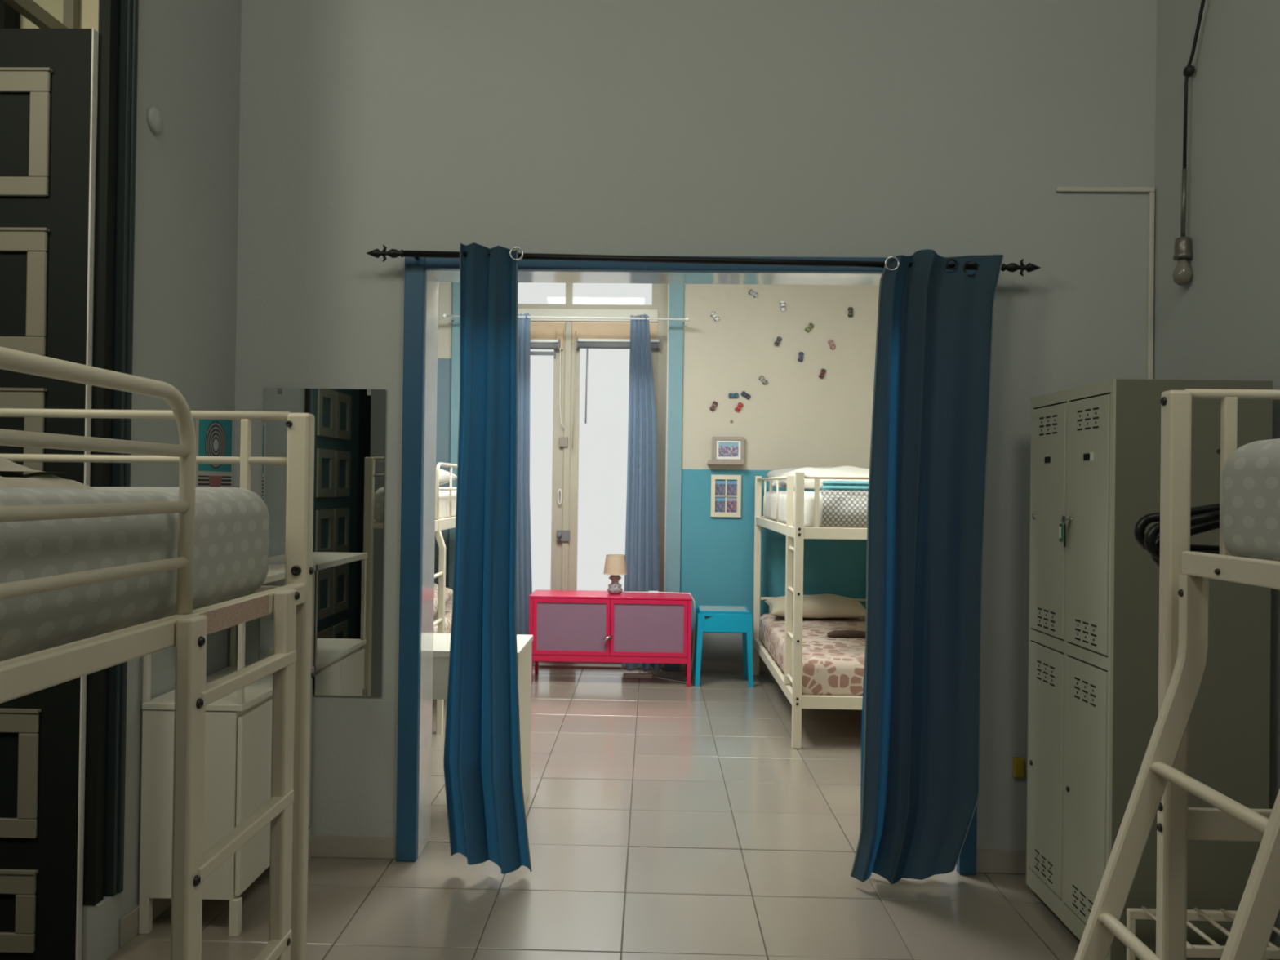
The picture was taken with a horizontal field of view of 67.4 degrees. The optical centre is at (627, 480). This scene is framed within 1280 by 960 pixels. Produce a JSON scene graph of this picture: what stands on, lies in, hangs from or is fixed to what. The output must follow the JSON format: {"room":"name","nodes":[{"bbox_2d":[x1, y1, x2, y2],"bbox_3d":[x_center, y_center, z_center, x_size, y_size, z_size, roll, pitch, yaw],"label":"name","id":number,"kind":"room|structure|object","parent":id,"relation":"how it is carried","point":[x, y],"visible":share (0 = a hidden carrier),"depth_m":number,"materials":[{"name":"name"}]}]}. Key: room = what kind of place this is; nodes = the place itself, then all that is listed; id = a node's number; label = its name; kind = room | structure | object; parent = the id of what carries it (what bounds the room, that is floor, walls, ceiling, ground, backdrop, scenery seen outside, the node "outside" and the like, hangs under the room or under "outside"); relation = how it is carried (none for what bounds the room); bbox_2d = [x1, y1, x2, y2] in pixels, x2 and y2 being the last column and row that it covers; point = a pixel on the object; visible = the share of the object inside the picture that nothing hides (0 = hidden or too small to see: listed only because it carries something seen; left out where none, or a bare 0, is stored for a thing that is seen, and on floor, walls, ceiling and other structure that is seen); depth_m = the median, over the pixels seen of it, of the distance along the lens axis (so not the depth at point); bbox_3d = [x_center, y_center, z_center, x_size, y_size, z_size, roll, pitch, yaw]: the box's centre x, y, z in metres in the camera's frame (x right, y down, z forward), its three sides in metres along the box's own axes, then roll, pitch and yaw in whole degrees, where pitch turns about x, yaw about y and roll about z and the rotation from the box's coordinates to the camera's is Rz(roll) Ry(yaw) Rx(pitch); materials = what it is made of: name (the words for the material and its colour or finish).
{"room":"dormitory","nodes":[
{"label":"dormitory","id":0,"kind":"room"},
{"bbox_2d":[19,0,98,902],"bbox_3d":[-2.123,-0.858,3.338,1.060,4.600,0.150,1,0,1],"label":"wall","id":1,"kind":"structure","parent":0,"point":[88,9],"depth_m":3.26,"materials":[{"name":"paint"}]},
{"bbox_2d":[0,0,79,28],"bbox_3d":[-2.180,-1.760,3.090,0.635,1.000,0.358,1,0,1],"label":"window","id":2,"kind":"structure","parent":1,"relation":"in","point":[10,10],"depth_m":3.19,"materials":[{"name":"beige paint"}]},
{"bbox_2d":[81,0,241,959],"bbox_3d":[-1.681,-0.871,0.600,0.185,4.600,6.300,1,0,1],"label":"wall","id":3,"kind":"structure","parent":0,"point":[186,212],"depth_m":3.27,"materials":[{"name":"paint"}]},
{"bbox_2d":[0,0,138,959],"bbox_3d":[-1.921,-0.313,2.869,0.799,3.490,0.125,1,0,-7],"label":"door","id":4,"kind":"structure","parent":3,"relation":"in","point":[51,85],"depth_m":2.85,"materials":[{"name":"paint"}]},
{"bbox_2d":[119,897,171,947],"bbox_3d":[-1.557,1.407,3.345,0.010,0.086,0.748,1,0,1],"label":"baseboard","id":5,"kind":"structure","parent":3,"relation":"attached to","point":[129,923],"depth_m":3.04,"materials":[{"name":"grey tile"}]},
{"bbox_2d":[195,419,234,487],"bbox_3d":[-1.535,-0.078,3.577,0.004,0.330,0.300,1,0,1],"label":"poster","id":6,"kind":"object","parent":3,"relation":"attached to","point":[214,437],"visible":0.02,"depth_m":3.57,"materials":[{"name":"teal paper"}]},
{"bbox_2d":[106,667,1079,959],"bbox_3d":[-0.451,1.560,2.701,6.200,0.201,11.200,1,0,1],"label":"floor","id":7,"kind":"structure","parent":0,"point":[666,820],"depth_m":3.60,"materials":[{"name":"grey tile"}]},
{"bbox_2d":[0,346,315,959],"bbox_3d":[-1.133,0.641,1.055,0.927,1.597,2.020,1,0,1],"label":"bed","id":8,"kind":"object","parent":7,"relation":"on","point":[286,811],"visible":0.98,"depth_m":1.52,"materials":[{"name":"beige metal"}]},
{"bbox_2d":[0,486,269,661],"bbox_3d":[-1.157,0.115,1.047,0.812,0.224,1.912,1,0,1],"label":"mattress","id":9,"kind":"object","parent":8,"relation":"on","point":[232,529],"visible":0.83,"depth_m":1.40,"materials":[{"name":"grey fabric"}]},
{"bbox_2d":[0,456,96,489],"bbox_3d":[-1.036,-0.030,1.388,0.381,0.089,0.550,1,0,1],"label":"sheet","id":10,"kind":"object","parent":9,"relation":"on","point":[9,477],"visible":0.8,"depth_m":1.47,"materials":[{"name":"beige fabric"}]},
{"bbox_2d":[138,564,315,936],"bbox_3d":[-1.380,0.888,3.386,0.324,1.130,0.659,1,0,1],"label":"storage cabinet","id":11,"kind":"object","parent":7,"relation":"on","point":[238,724],"visible":0.59,"depth_m":3.06,"materials":[{"name":"white laminate"}]},
{"bbox_2d":[262,564,315,584],"bbox_3d":[-1.373,0.335,3.390,0.324,0.025,0.659,1,0,1],"label":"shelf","id":12,"kind":"object","parent":11,"relation":"attached to","point":[276,572],"depth_m":3.39,"materials":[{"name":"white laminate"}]},
{"bbox_2d":[433,462,457,733],"bbox_3d":[-1.524,0.684,6.312,0.963,1.576,2.150,1,0,1],"label":"bunk bed","id":13,"kind":"object","parent":7,"relation":"on","point":[449,522],"visible":0.16,"depth_m":5.57,"materials":[{"name":"beige metal"}]},
{"bbox_2d":[433,595,453,633],"bbox_3d":[-1.547,0.960,6.315,0.843,0.184,2.058,1,0,1],"label":"mattress","id":14,"kind":"object","parent":13,"relation":"on","point":[448,606],"visible":0.02,"depth_m":6.17,"materials":[{"name":"beige fabric"}]},
{"bbox_2d":[433,583,453,616],"bbox_3d":[-1.354,0.751,6.012,0.420,0.198,0.716,1,0,1],"label":"pillow","id":15,"kind":"object","parent":14,"relation":"on","point":[449,593],"visible":0.1,"depth_m":6.08,"materials":[{"name":"beige fabric"}]},
{"bbox_2d":[438,490,456,519],"bbox_3d":[-1.536,0.160,6.321,0.841,0.214,2.056,1,0,1],"label":"mattress","id":16,"kind":"object","parent":13,"relation":"on","point":[443,495],"visible":0.03,"depth_m":5.97,"materials":[{"name":"white fabric"}]},
{"bbox_2d":[439,469,457,485],"bbox_3d":[-1.391,-0.022,6.138,0.500,0.142,0.719,1,0,1],"label":"pillow","id":17,"kind":"object","parent":16,"relation":"on","point":[444,476],"visible":0.06,"depth_m":6.17,"materials":[{"name":"white fabric"}]},
{"bbox_2d":[432,633,533,804],"bbox_3d":[-0.989,1.094,4.309,1.068,0.742,0.480,1,0,1],"label":"desk","id":18,"kind":"object","parent":7,"relation":"on","point":[442,642],"visible":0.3,"depth_m":4.25,"materials":[{"name":"white laminate"}]},
{"bbox_2d":[528,589,692,686],"bbox_3d":[-0.122,1.175,7.178,1.193,0.644,0.446,1,0,1],"label":"base cabinet","id":19,"kind":"object","parent":7,"relation":"on","point":[565,625],"visible":0.93,"depth_m":7.00,"materials":[{"name":"red paint"}]},
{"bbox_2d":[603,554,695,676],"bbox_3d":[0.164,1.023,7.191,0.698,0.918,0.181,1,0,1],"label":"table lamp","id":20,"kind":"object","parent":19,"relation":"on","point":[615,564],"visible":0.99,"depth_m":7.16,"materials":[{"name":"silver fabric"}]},
{"bbox_2d":[648,591,658,593],"bbox_3d":[0.198,0.849,7.261,0.080,0.017,0.030,1,0,1],"label":"switch","id":21,"kind":"object","parent":20,"relation":"attached to","point":[649,592],"depth_m":7.25,"materials":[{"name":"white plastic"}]},
{"bbox_2d":[622,672,691,683],"bbox_3d":[0.228,1.484,7.218,0.520,0.034,0.235,1,0,1],"label":"lead","id":22,"kind":"object","parent":7,"relation":"on","point":[625,675],"visible":0.88,"depth_m":7.25,"materials":[{"name":"white plastic"}]},
{"bbox_2d":[693,604,753,687],"bbox_3d":[0.715,1.234,7.186,0.424,0.549,0.380,1,0,1],"label":"side table","id":23,"kind":"object","parent":7,"relation":"on","point":[708,619],"visible":0.99,"depth_m":7.01,"materials":[{"name":"teal paint"}]},
{"bbox_2d":[752,471,869,748],"bbox_3d":[1.427,0.740,6.397,0.940,1.545,2.125,1,0,1],"label":"bunk bed","id":24,"kind":"object","parent":7,"relation":"on","point":[791,686],"visible":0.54,"depth_m":5.37,"materials":[{"name":"beige metal"}]},
{"bbox_2d":[759,613,866,696],"bbox_3d":[1.424,1.137,6.394,0.870,0.227,2.041,1,0,1],"label":"mattress","id":25,"kind":"object","parent":24,"relation":"on","point":[832,666],"visible":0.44,"depth_m":5.75,"materials":[{"name":"beige fabric"}]},
{"bbox_2d":[764,593,866,617],"bbox_3d":[1.415,0.938,7.179,0.740,0.155,0.397,1,0,1],"label":"pillow","id":26,"kind":"object","parent":25,"relation":"on","point":[817,606],"visible":0.83,"depth_m":7.02,"materials":[{"name":"beige fabric"}]},
{"bbox_2d":[826,630,866,637],"bbox_3d":[1.441,1.005,6.260,0.280,0.049,0.062,1,0,-2],"label":"belt","id":27,"kind":"object","parent":25,"relation":"on","point":[835,633],"visible":0.9,"depth_m":6.24,"materials":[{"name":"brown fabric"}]},
{"bbox_2d":[763,490,868,528],"bbox_3d":[1.442,0.191,6.405,0.840,0.240,2.033,1,0,1],"label":"mattress","id":28,"kind":"object","parent":24,"relation":"on","point":[837,508],"visible":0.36,"depth_m":5.42,"materials":[{"name":"white fabric"}]},
{"bbox_2d":[764,466,834,489],"bbox_3d":[1.407,-0.015,7.166,0.720,0.176,0.390,1,0,1],"label":"pillow","id":29,"kind":"object","parent":28,"relation":"on","point":[779,473],"visible":0.19,"depth_m":7.12,"materials":[{"name":"white fabric"}]},
{"bbox_2d":[779,466,869,489],"bbox_3d":[1.455,-0.016,6.715,0.760,0.170,0.479,1,0,1],"label":"pillow","id":30,"kind":"object","parent":28,"relation":"on","point":[809,484],"visible":0.41,"depth_m":6.54,"materials":[{"name":"white fabric"}]},
{"bbox_2d":[819,480,868,490],"bbox_3d":[1.489,0.037,5.728,0.640,0.055,0.270,1,0,1],"label":"folded blanket","id":31,"kind":"object","parent":28,"relation":"on","point":[827,485],"visible":0.4,"depth_m":5.62,"materials":[{"name":"teal fabric"}]},
{"bbox_2d":[1026,378,1272,959],"bbox_3d":[1.681,0.598,3.168,0.479,1.790,0.620,1,0,1],"label":"locker","id":32,"kind":"object","parent":7,"relation":"on","point":[1094,621],"visible":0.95,"depth_m":2.87,"materials":[{"name":"grey metal"}]},
{"bbox_2d":[1058,515,1070,546],"bbox_3d":[1.435,0.168,3.148,0.022,0.102,0.046,1,0,1],"label":"padlock","id":33,"kind":"object","parent":32,"relation":"hanging from","point":[1064,519],"visible":1,"depth_m":3.14,"materials":[{"name":"metal"}]},
{"bbox_2d":[1074,388,1279,959],"bbox_3d":[1.305,0.642,0.992,1.191,1.674,2.020,1,0,1],"label":"bed","id":34,"kind":"object","parent":7,"relation":"on","point":[1162,784],"visible":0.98,"depth_m":1.91,"materials":[{"name":"beige metal"}]},
{"bbox_2d":[1133,448,1220,551],"bbox_3d":[1.306,0.046,2.102,0.385,0.238,0.022,1,0,1],"label":"clothes hanger","id":35,"kind":"object","parent":34,"relation":"hanging from","point":[1143,522],"visible":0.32,"depth_m":2.10,"materials":[{"name":"black plastic"}]},
{"bbox_2d":[1151,520,1219,566],"bbox_3d":[1.331,0.072,2.066,0.403,0.251,0.022,1,0,1],"label":"clothes hanger","id":36,"kind":"object","parent":34,"relation":"hanging from","point":[1199,528],"visible":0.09,"depth_m":2.06,"materials":[{"name":"black plastic"}]},
{"bbox_2d":[1143,448,1237,560],"bbox_3d":[1.306,0.053,2.031,0.415,0.244,0.022,1,0,1],"label":"clothes hanger","id":37,"kind":"object","parent":34,"relation":"hanging from","point":[1149,541],"visible":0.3,"depth_m":2.03,"materials":[{"name":"black plastic"}]},
{"bbox_2d":[1222,438,1279,561],"bbox_3d":[1.504,0.043,0.961,0.739,0.250,1.877,1,0,1],"label":"mattress","id":38,"kind":"object","parent":34,"relation":"on","point":[1251,474],"visible":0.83,"depth_m":1.78,"materials":[{"name":"grey fabric"}]},
{"bbox_2d":[1126,906,1279,959],"bbox_3d":[1.652,1.365,2.668,0.400,0.248,0.260,1,0,1],"label":"shoe rack","id":39,"kind":"object","parent":7,"relation":"on","point":[1272,952],"visible":0.37,"depth_m":2.74,"materials":[{"name":"beige metal"}]},
{"bbox_2d":[434,281,879,662],"bbox_3d":[0.078,-0.796,7.777,4.430,4.600,0.300,1,0,1],"label":"wall","id":40,"kind":"structure","parent":0,"point":[798,419],"depth_m":7.60,"materials":[{"name":"beige paint"}]},
{"bbox_2d":[448,282,684,671],"bbox_3d":[-0.484,-0.304,7.753,1.840,3.600,0.290,1,0,1],"label":"window","id":41,"kind":"structure","parent":40,"relation":"in","point":[668,300],"depth_m":7.77,"materials":[{"name":"blue paint"}]},
{"bbox_2d":[530,338,564,427],"bbox_3d":[-0.815,-0.782,7.766,0.630,0.712,0.074,1,0,1],"label":"roller blind","id":42,"kind":"object","parent":41,"relation":"attached to","point":[535,344],"visible":0.59,"depth_m":7.74,"materials":[{"name":"white plastic"}]},
{"bbox_2d":[441,313,689,324],"bbox_3d":[-0.480,-1.262,7.532,1.935,0.046,0.170,1,0,1],"label":"curtain rod","id":43,"kind":"object","parent":41,"relation":"attached to","point":[686,319],"visible":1,"depth_m":7.45,"materials":[{"name":"white metal"}]},
{"bbox_2d":[515,312,534,668],"bbox_3d":[-0.847,0.086,7.482,0.294,2.776,0.129,1,0,12],"label":"window curtain","id":44,"kind":"object","parent":43,"relation":"hanging from","point":[524,584],"visible":0.36,"depth_m":7.49,"materials":[{"name":"fabric"}]},
{"bbox_2d":[621,314,661,672],"bbox_3d":[0.129,0.099,7.458,0.310,2.776,0.130,1,0,11],"label":"window curtain","id":45,"kind":"object","parent":43,"relation":"hanging from","point":[642,536],"visible":0.76,"depth_m":7.46,"materials":[{"name":"fabric"}]},
{"bbox_2d":[572,330,660,448],"bbox_3d":[-0.087,-0.724,7.744,0.701,0.950,0.079,1,0,1],"label":"roller blind","id":46,"kind":"object","parent":41,"relation":"attached to","point":[587,344],"visible":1,"depth_m":7.72,"materials":[{"name":"white plastic"}]},
{"bbox_2d":[709,400,717,410],"bbox_3d":[0.684,-0.585,7.596,0.064,0.082,0.027,1,0,1],"label":"toy car","id":47,"kind":"object","parent":40,"relation":"attached to","point":[714,404],"visible":1,"depth_m":7.59,"materials":[{"name":"red paint"}]},
{"bbox_2d":[710,311,719,321],"bbox_3d":[0.696,-1.294,7.601,0.073,0.076,0.027,1,0,1],"label":"toy car","id":48,"kind":"object","parent":40,"relation":"attached to","point":[713,314],"visible":1,"depth_m":7.60,"materials":[{"name":"white paint"}]},
{"bbox_2d":[706,459,744,465],"bbox_3d":[0.776,-0.139,7.556,0.285,0.035,0.095,1,0,1],"label":"ledge","id":49,"kind":"object","parent":40,"relation":"attached to","point":[709,461],"visible":1,"depth_m":7.51,"materials":[{"name":"white wood"}]},
{"bbox_2d":[712,436,744,460],"bbox_3d":[0.798,-0.239,7.569,0.248,0.202,0.020,1,0,1],"label":"wall picture","id":50,"kind":"object","parent":49,"relation":"on","point":[728,448],"visible":1,"depth_m":7.57,"materials":[{"name":"multicoloured paper"}]},
{"bbox_2d":[718,442,738,457],"bbox_3d":[0.798,-0.241,7.566,0.156,0.114,0.001,1,0,1],"label":"photo","id":51,"kind":"object","parent":50,"relation":"attached to","point":[725,449],"depth_m":7.57},
{"bbox_2d":[711,475,741,517],"bbox_3d":[0.781,0.126,7.591,0.236,0.332,0.022,1,0,1],"label":"wall picture","id":52,"kind":"object","parent":40,"relation":"attached to","point":[726,490],"visible":1,"depth_m":7.59},
{"bbox_2d":[715,496,724,512],"bbox_3d":[0.734,0.193,7.594,0.080,0.125,0.001,1,0,1],"label":"photo","id":53,"kind":"object","parent":52,"relation":"attached to","point":[719,500],"depth_m":7.59},
{"bbox_2d":[715,479,725,495],"bbox_3d":[0.736,0.058,7.595,0.080,0.125,0.001,1,0,1],"label":"photo","id":54,"kind":"object","parent":52,"relation":"attached to","point":[720,484],"depth_m":7.60},
{"bbox_2d":[726,479,737,495],"bbox_3d":[0.828,0.059,7.593,0.080,0.125,0.001,1,0,1],"label":"photo","id":55,"kind":"object","parent":52,"relation":"attached to","point":[731,486],"depth_m":7.59},
{"bbox_2d":[726,496,737,512],"bbox_3d":[0.826,0.194,7.592,0.080,0.125,0.001,1,0,1],"label":"photo","id":56,"kind":"object","parent":52,"relation":"attached to","point":[731,501],"depth_m":7.59},
{"bbox_2d":[679,661,782,672],"bbox_3d":[1.260,1.481,7.573,1.695,0.075,0.012,1,0,1],"label":"baseboard","id":57,"kind":"structure","parent":40,"relation":"attached to","point":[704,665],"depth_m":7.58,"materials":[{"name":"grey tile"}]},
{"bbox_2d":[728,392,738,398],"bbox_3d":[0.841,-0.668,7.592,0.079,0.043,0.027,1,0,1],"label":"toy car","id":58,"kind":"object","parent":40,"relation":"attached to","point":[735,395],"visible":1,"depth_m":7.59,"materials":[{"name":"blue paint"}]},
{"bbox_2d":[734,402,742,412],"bbox_3d":[0.884,-0.577,7.590,0.067,0.080,0.027,1,0,1],"label":"toy car","id":59,"kind":"object","parent":40,"relation":"attached to","point":[740,405],"visible":1,"depth_m":7.59,"materials":[{"name":"red paint"}]},
{"bbox_2d":[741,391,751,399],"bbox_3d":[0.939,-0.671,7.590,0.080,0.067,0.027,1,0,1],"label":"toy car","id":60,"kind":"object","parent":40,"relation":"attached to","point":[744,393],"visible":1,"depth_m":7.59,"materials":[{"name":"blue paint"}]},
{"bbox_2d":[748,288,757,297],"bbox_3d":[0.997,-1.477,7.594,0.080,0.068,0.027,1,0,1],"label":"toy car","id":61,"kind":"object","parent":40,"relation":"attached to","point":[751,291],"visible":1,"depth_m":7.59,"materials":[{"name":"white paint"}]},
{"bbox_2d":[759,375,767,384],"bbox_3d":[1.076,-0.790,7.587,0.072,0.077,0.027,1,0,1],"label":"toy car","id":62,"kind":"object","parent":40,"relation":"attached to","point":[762,378],"visible":1,"depth_m":7.58,"materials":[{"name":"grey paint"}]},
{"bbox_2d":[773,336,782,346],"bbox_3d":[1.192,-1.096,7.586,0.063,0.082,0.027,1,0,1],"label":"toy car","id":63,"kind":"object","parent":40,"relation":"attached to","point":[779,339],"visible":1,"depth_m":7.58,"materials":[{"name":"black paint"}]},
{"bbox_2d":[779,301,786,311],"bbox_3d":[1.231,-1.375,7.587,0.046,0.080,0.027,1,0,1],"label":"toy car","id":64,"kind":"object","parent":40,"relation":"attached to","point":[782,304],"visible":1,"depth_m":7.58,"materials":[{"name":"white paint"}]},
{"bbox_2d":[797,351,804,361],"bbox_3d":[1.372,-0.973,7.581,0.048,0.081,0.027,1,0,1],"label":"toy car","id":65,"kind":"object","parent":40,"relation":"attached to","point":[801,353],"visible":1,"depth_m":7.58,"materials":[{"name":"blue paint"}]},
{"bbox_2d":[804,323,813,332],"bbox_3d":[1.439,-1.203,7.581,0.072,0.077,0.027,1,0,1],"label":"toy car","id":66,"kind":"object","parent":40,"relation":"attached to","point":[811,326],"visible":1,"depth_m":7.58,"materials":[{"name":"green paint"}]},
{"bbox_2d":[818,368,826,378],"bbox_3d":[1.542,-0.840,7.575,0.058,0.082,0.027,1,0,1],"label":"toy car","id":67,"kind":"object","parent":40,"relation":"attached to","point":[823,371],"visible":1,"depth_m":7.57,"materials":[{"name":"black paint"}]},
{"bbox_2d":[827,339,835,349],"bbox_3d":[1.615,-1.070,7.575,0.061,0.082,0.027,1,0,1],"label":"toy car","id":68,"kind":"object","parent":40,"relation":"attached to","point":[830,342],"visible":1,"depth_m":7.57,"materials":[{"name":"red paint"}]},
{"bbox_2d":[848,306,853,316],"bbox_3d":[1.763,-1.325,7.573,0.040,0.078,0.027,1,0,1],"label":"toy car","id":69,"kind":"object","parent":40,"relation":"attached to","point":[850,308],"visible":1,"depth_m":7.57,"materials":[{"name":"black paint"}]},
{"bbox_2d":[233,0,1156,850],"bbox_3d":[0.260,-0.822,3.801,3.900,4.600,0.200,1,0,1],"label":"wall","id":70,"kind":"structure","parent":0,"point":[792,128],"depth_m":3.71,"materials":[{"name":"paint"}]},
{"bbox_2d":[259,387,386,696],"bbox_3d":[-1.182,0.239,3.723,0.478,1.189,0.014,1,0,1],"label":"wall mirror","id":71,"kind":"object","parent":70,"relation":"attached to","point":[349,433],"visible":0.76,"depth_m":3.72,"materials":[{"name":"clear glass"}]},
{"bbox_2d":[311,833,395,858],"bbox_3d":[-1.220,1.415,3.716,0.666,0.086,0.012,1,0,1],"label":"baseboard","id":72,"kind":"structure","parent":70,"relation":"attached to","point":[340,846],"depth_m":3.71,"materials":[{"name":"grey tile"}]},
{"bbox_2d":[395,257,426,861],"bbox_3d":[-0.833,0.296,3.704,0.078,2.333,0.037,1,0,1],"label":"trim","id":73,"kind":"structure","parent":70,"relation":"attached to","point":[415,282],"depth_m":3.69,"materials":[{"name":"blue paint"}]},
{"bbox_2d":[417,271,438,857],"bbox_3d":[-0.794,0.325,3.825,0.006,2.277,0.208,1,0,1],"label":"door frame","id":74,"kind":"structure","parent":70,"relation":"attached to","point":[432,284],"depth_m":3.82,"materials":[{"name":"white paint"}]},
{"bbox_2d":[426,270,881,285],"bbox_3d":[0.256,-0.802,3.807,2.077,0.006,0.208,1,0,1],"label":"trim","id":75,"kind":"structure","parent":70,"relation":"attached to","point":[447,276],"depth_m":3.80,"materials":[{"name":"white paint"}]},
{"bbox_2d":[424,255,965,273],"bbox_3d":[0.253,-0.828,3.684,2.065,0.056,0.037,1,0,1],"label":"trim","id":76,"kind":"structure","parent":70,"relation":"attached to","point":[431,263],"depth_m":3.67,"materials":[{"name":"blue paint"}]},
{"bbox_2d":[366,244,1040,275],"bbox_3d":[0.276,-0.823,3.641,2.526,0.102,0.117,1,0,1],"label":"curtain rod","id":77,"kind":"object","parent":70,"relation":"attached to","point":[393,253],"visible":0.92,"depth_m":3.59,"materials":[{"name":"black metal"}]},
{"bbox_2d":[443,242,531,874],"bbox_3d":[-0.502,0.272,3.548,0.339,2.316,0.123,1,0,1],"label":"curtain","id":78,"kind":"object","parent":77,"relation":"hanging from","point":[486,819],"visible":1,"depth_m":3.56,"materials":[{"name":"teal fabric"}]},
{"bbox_2d":[850,248,1004,884],"bbox_3d":[1.097,0.303,3.534,0.530,2.308,0.165,1,0,1],"label":"curtain","id":79,"kind":"object","parent":77,"relation":"hanging from","point":[921,721],"visible":1,"depth_m":3.51,"materials":[{"name":"teal fabric"}]},
{"bbox_2d":[956,262,979,875],"bbox_3d":[1.302,0.324,3.649,0.064,2.333,0.037,1,0,1],"label":"trim","id":80,"kind":"structure","parent":70,"relation":"attached to","point":[966,862],"depth_m":3.62,"materials":[{"name":"blue paint"}]},
{"bbox_2d":[976,848,1026,873],"bbox_3d":[1.647,1.453,3.642,0.657,0.086,0.012,1,0,1],"label":"baseboard","id":81,"kind":"structure","parent":70,"relation":"attached to","point":[993,861],"depth_m":3.64,"materials":[{"name":"grey tile"}]},
{"bbox_2d":[1013,756,1024,777],"bbox_3d":[1.486,1.091,3.645,0.040,0.075,0.020,1,0,1],"label":"wall outlet","id":82,"kind":"object","parent":70,"relation":"attached to","point":[1018,762],"visible":1,"depth_m":3.63,"materials":[{"name":"yellow plastic"}]},
{"bbox_2d":[1055,186,1155,379],"bbox_3d":[1.812,-0.558,3.651,0.368,1.112,0.014,1,0,1],"label":"cable trunking","id":83,"kind":"object","parent":70,"relation":"attached to","point":[1150,190],"visible":0.8,"depth_m":3.64,"materials":[{"name":"grey plastic"}]},
{"bbox_2d":[1153,0,1279,946],"bbox_3d":[2.000,-0.823,0.505,0.150,4.600,6.300,1,0,1],"label":"wall","id":84,"kind":"structure","parent":0,"point":[1224,324],"depth_m":3.23,"materials":[{"name":"paint"}]},
{"bbox_2d":[1172,0,1204,285],"bbox_3d":[1.976,-1.323,3.299,0.062,1.265,0.288,1,0,1],"label":"pendant bulb","id":85,"kind":"object","parent":84,"relation":"hanging from","point":[1182,273],"visible":1,"depth_m":3.40,"materials":[{"name":"black"}]},
{"bbox_2d":[1173,236,1192,260],"bbox_3d":[1.972,-0.823,3.408,0.060,0.078,0.059,1,0,1],"label":"socket","id":86,"kind":"object","parent":85,"relation":"attached to","point":[1182,244],"depth_m":3.39,"materials":[{"name":"metal"}]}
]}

